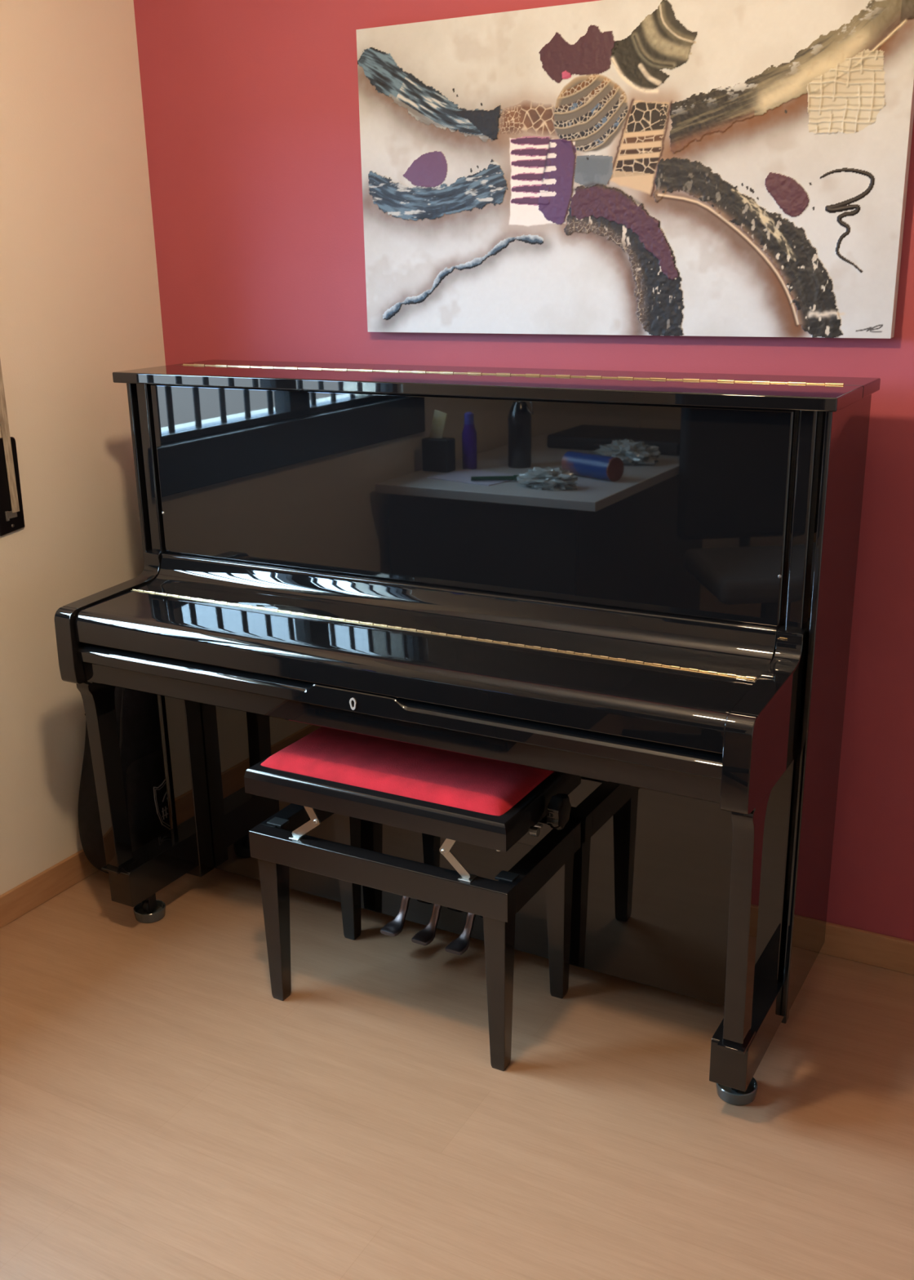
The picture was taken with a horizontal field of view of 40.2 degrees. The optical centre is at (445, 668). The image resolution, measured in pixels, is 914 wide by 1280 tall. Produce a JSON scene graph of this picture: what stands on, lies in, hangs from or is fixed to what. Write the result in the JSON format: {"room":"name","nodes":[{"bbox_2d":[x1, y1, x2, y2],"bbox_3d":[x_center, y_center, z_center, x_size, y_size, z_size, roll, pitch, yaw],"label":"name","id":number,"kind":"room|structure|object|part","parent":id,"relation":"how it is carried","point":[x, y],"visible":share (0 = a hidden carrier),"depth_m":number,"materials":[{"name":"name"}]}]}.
{"room":"music room","nodes":[
{"label":"music room","id":0,"kind":"room"},
{"bbox_2d":[0,0,165,895],"bbox_3d":[-1.807,-0.225,1.529,0.250,2.500,4.100,9,21,28],"label":"wall","id":1,"kind":"structure","parent":0,"point":[80,305],"depth_m":2.90,"materials":[{"name":"beige paint"}]},
{"bbox_2d":[0,436,25,536],"bbox_3d":[-0.973,-0.405,2.776,0.012,0.213,0.080,9,21,28],"label":"strap winder","id":2,"kind":"object","parent":1,"relation":"attached to","point":[10,522],"visible":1,"depth_m":2.78,"materials":[{"name":"black"}]},
{"bbox_2d":[0,848,99,928],"bbox_3d":[-1.667,0.942,1.850,0.012,0.076,4.100,9,21,28],"label":"baseboard","id":3,"kind":"structure","parent":1,"relation":"attached to","point":[20,900],"depth_m":3.03,"materials":[{"name":"brown wood"}]},
{"bbox_3d":[-0.995,-1.485,2.414,0.016,0.060,0.048,9,21,28],"label":"guide","id":4,"kind":"object","parent":1,"relation":"attached to","visible":0},
{"bbox_2d":[0,359,19,512],"bbox_3d":[-0.975,-0.912,2.607,0.018,1.190,0.032,9,21,28],"label":"strap","id":5,"kind":"object","parent":4,"relation":"hanging from","point":[3,412],"visible":1,"depth_m":2.75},
{"bbox_2d":[0,867,913,1279],"bbox_3d":[-0.093,1.268,1.049,4.200,0.100,4.500,9,21,28],"label":"floor","id":6,"kind":"structure","parent":0,"point":[164,1115],"depth_m":2.27,"materials":[{"name":"brown wood"}]},
{"bbox_2d":[78,686,170,873],"bbox_3d":[-0.755,0.025,3.105,0.164,0.987,0.448,9,21,28],"label":"bag","id":7,"kind":"object","parent":6,"relation":"on","point":[137,713],"visible":0.2,"depth_m":3.04,"materials":[{"name":"black fabric"}]},
{"bbox_2d":[133,899,165,923],"bbox_3d":[-0.701,0.577,2.967,0.075,0.026,0.075,9,21,28],"label":"cup","id":8,"kind":"object","parent":6,"relation":"on","point":[159,913],"visible":0.85,"depth_m":2.95,"materials":[{"name":"grey plastic"}]},
{"bbox_2d":[244,726,581,1071],"bbox_3d":[-0.040,0.430,2.538,0.616,0.549,0.342,9,21,28],"label":"piano bench","id":9,"kind":"object","parent":6,"relation":"on","point":[351,777],"visible":0.82,"depth_m":2.38,"materials":[{"name":"black paint"}]},
{"bbox_3d":[-0.345,0.534,2.586,0.046,0.334,0.046,9,21,28],"label":"leg","id":10,"kind":"part","parent":9,"relation":"part of","materials":[{"name":"black paint"}]},
{"bbox_3d":[-0.296,0.308,2.642,0.038,0.059,0.260,9,21,28],"label":"frame rail","id":11,"kind":"part","parent":9,"relation":"part of","materials":[{"name":"black paint"}]},
{"bbox_3d":[-0.215,0.457,2.809,0.046,0.334,0.046,9,21,28],"label":"leg","id":12,"kind":"part","parent":9,"relation":"part of","materials":[{"name":"black paint"}]},
{"bbox_3d":[-0.132,0.387,2.393,0.578,0.059,0.038,9,21,28],"label":"frame rail","id":13,"kind":"part","parent":9,"relation":"part of","materials":[{"name":"black paint"}]},
{"bbox_2d":[261,726,553,815],"bbox_3d":[-0.064,0.193,2.467,0.542,0.055,0.302,9,21,28],"label":"cushion","id":14,"kind":"object","parent":9,"relation":"on","point":[414,778],"depth_m":2.37,"materials":[{"name":"red fabric"}]},
{"bbox_3d":[-0.064,0.212,2.473,0.576,0.056,0.336,9,21,28],"label":"seat frame","id":15,"kind":"part","parent":9,"relation":"part of","materials":[{"name":"black paint"}]},
{"bbox_3d":[0.102,0.603,2.348,0.046,0.334,0.046,9,21,28],"label":"leg","id":16,"kind":"part","parent":9,"relation":"part of","materials":[{"name":"black paint"}]},
{"bbox_3d":[0.176,0.381,2.391,0.038,0.059,0.260,9,21,28],"label":"frame rail","id":17,"kind":"part","parent":9,"relation":"part of","materials":[{"name":"black paint"}]},
{"bbox_3d":[0.008,0.276,2.453,0.398,0.020,0.008,9,21,28],"label":"lift rod","id":18,"kind":"part","parent":9,"relation":"part of","materials":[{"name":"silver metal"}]},
{"bbox_3d":[0.012,0.302,2.640,0.578,0.059,0.038,9,21,28],"label":"frame rail","id":19,"kind":"part","parent":9,"relation":"part of","materials":[{"name":"black paint"}]},
{"bbox_3d":[0.209,0.266,2.334,0.034,0.070,0.069,9,21,28],"label":"height knob","id":20,"kind":"part","parent":9,"relation":"part of","materials":[{"name":"black plastic"}]},
{"bbox_3d":[0.233,0.526,2.571,0.046,0.334,0.046,9,21,28],"label":"leg","id":21,"kind":"part","parent":9,"relation":"part of","materials":[{"name":"black paint"}]},
{"bbox_2d":[54,359,880,1091],"bbox_3d":[-0.021,0.048,2.549,1.530,1.246,0.612,9,21,28],"label":"upright piano","id":22,"kind":"object","parent":6,"relation":"on","point":[639,586],"visible":0.98,"depth_m":2.36,"materials":[{"name":"black paint"}]},
{"bbox_3d":[-0.743,0.231,2.789,0.036,0.460,0.116,9,21,28],"label":"leg","id":23,"kind":"part","parent":22,"relation":"part of","materials":[{"name":"black paint"}]},
{"bbox_3d":[-0.644,-0.441,2.770,0.030,0.380,0.038,9,21,28],"label":"post","id":24,"kind":"part","parent":22,"relation":"part of","materials":[{"name":"black paint"}]},
{"bbox_3d":[-0.602,-0.127,3.010,0.012,1.131,0.304,9,21,28],"label":"panel","id":25,"kind":"part","parent":22,"relation":"part of","materials":[{"name":"black paint"}]},
{"bbox_3d":[-0.169,0.066,2.286,0.014,0.024,0.002,9,21,28],"label":"keyhole plate","id":26,"kind":"part","parent":22,"relation":"part of","materials":[{"name":"silver metal"}]},
{"bbox_3d":[0.014,0.305,2.689,1.409,0.591,0.020,9,21,28],"label":"panel","id":27,"kind":"part","parent":22,"relation":"part of","materials":[{"name":"black paint"}]},
{"bbox_3d":[-0.025,-0.343,2.428,1.381,0.372,0.022,9,21,28],"label":"panel","id":28,"kind":"part","parent":22,"relation":"part of","materials":[{"name":"black paint"}]},
{"bbox_3d":[-0.002,-0.547,2.409,1.530,0.022,0.193,9,21,28],"label":"lid","id":29,"kind":"part","parent":22,"relation":"part of","materials":[{"name":"black paint"}]},
{"bbox_3d":[0.081,-0.596,2.549,1.530,0.022,0.144,9,21,28],"label":"lid","id":30,"kind":"part","parent":22,"relation":"part of","materials":[{"name":"black paint"}]},
{"bbox_3d":[0.507,0.428,2.115,0.036,0.460,0.116,9,21,28],"label":"leg","id":31,"kind":"part","parent":22,"relation":"part of","materials":[{"name":"black paint"}]},
{"bbox_3d":[0.601,-0.245,2.099,0.030,0.380,0.038,9,21,28],"label":"post","id":32,"kind":"part","parent":22,"relation":"part of","materials":[{"name":"black paint"}]},
{"bbox_3d":[0.701,0.079,2.308,0.012,1.131,0.304,9,21,28],"label":"panel","id":33,"kind":"part","parent":22,"relation":"part of","materials":[{"name":"black paint"}]},
{"bbox_2d":[715,1076,757,1105],"bbox_3d":[0.536,0.773,2.300,0.075,0.026,0.075,9,21,28],"label":"cup","id":34,"kind":"object","parent":6,"relation":"on","point":[726,1094],"visible":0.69,"depth_m":2.28,"materials":[{"name":"grey plastic"}]},
{"bbox_2d":[133,0,913,941],"bbox_3d":[0.849,-0.590,2.456,3.950,2.500,0.200,9,21,28],"label":"wall","id":35,"kind":"structure","parent":0,"point":[251,108],"depth_m":2.77,"materials":[{"name":"red paint"}]},
{"bbox_2d":[355,0,913,338],"bbox_3d":[0.325,-0.981,2.483,1.136,0.616,0.034,9,21,28],"label":"abstract painting","id":36,"kind":"object","parent":35,"relation":"attached to","point":[620,167],"visible":1,"depth_m":2.43,"materials":[{"name":"multicoloured paint"}]},
{"bbox_2d":[819,921,913,975],"bbox_3d":[0.937,0.608,2.690,3.688,0.076,0.012,9,21,28],"label":"baseboard","id":37,"kind":"structure","parent":35,"relation":"attached to","point":[866,947],"depth_m":2.69,"materials":[{"name":"brown wood"}]}
]}

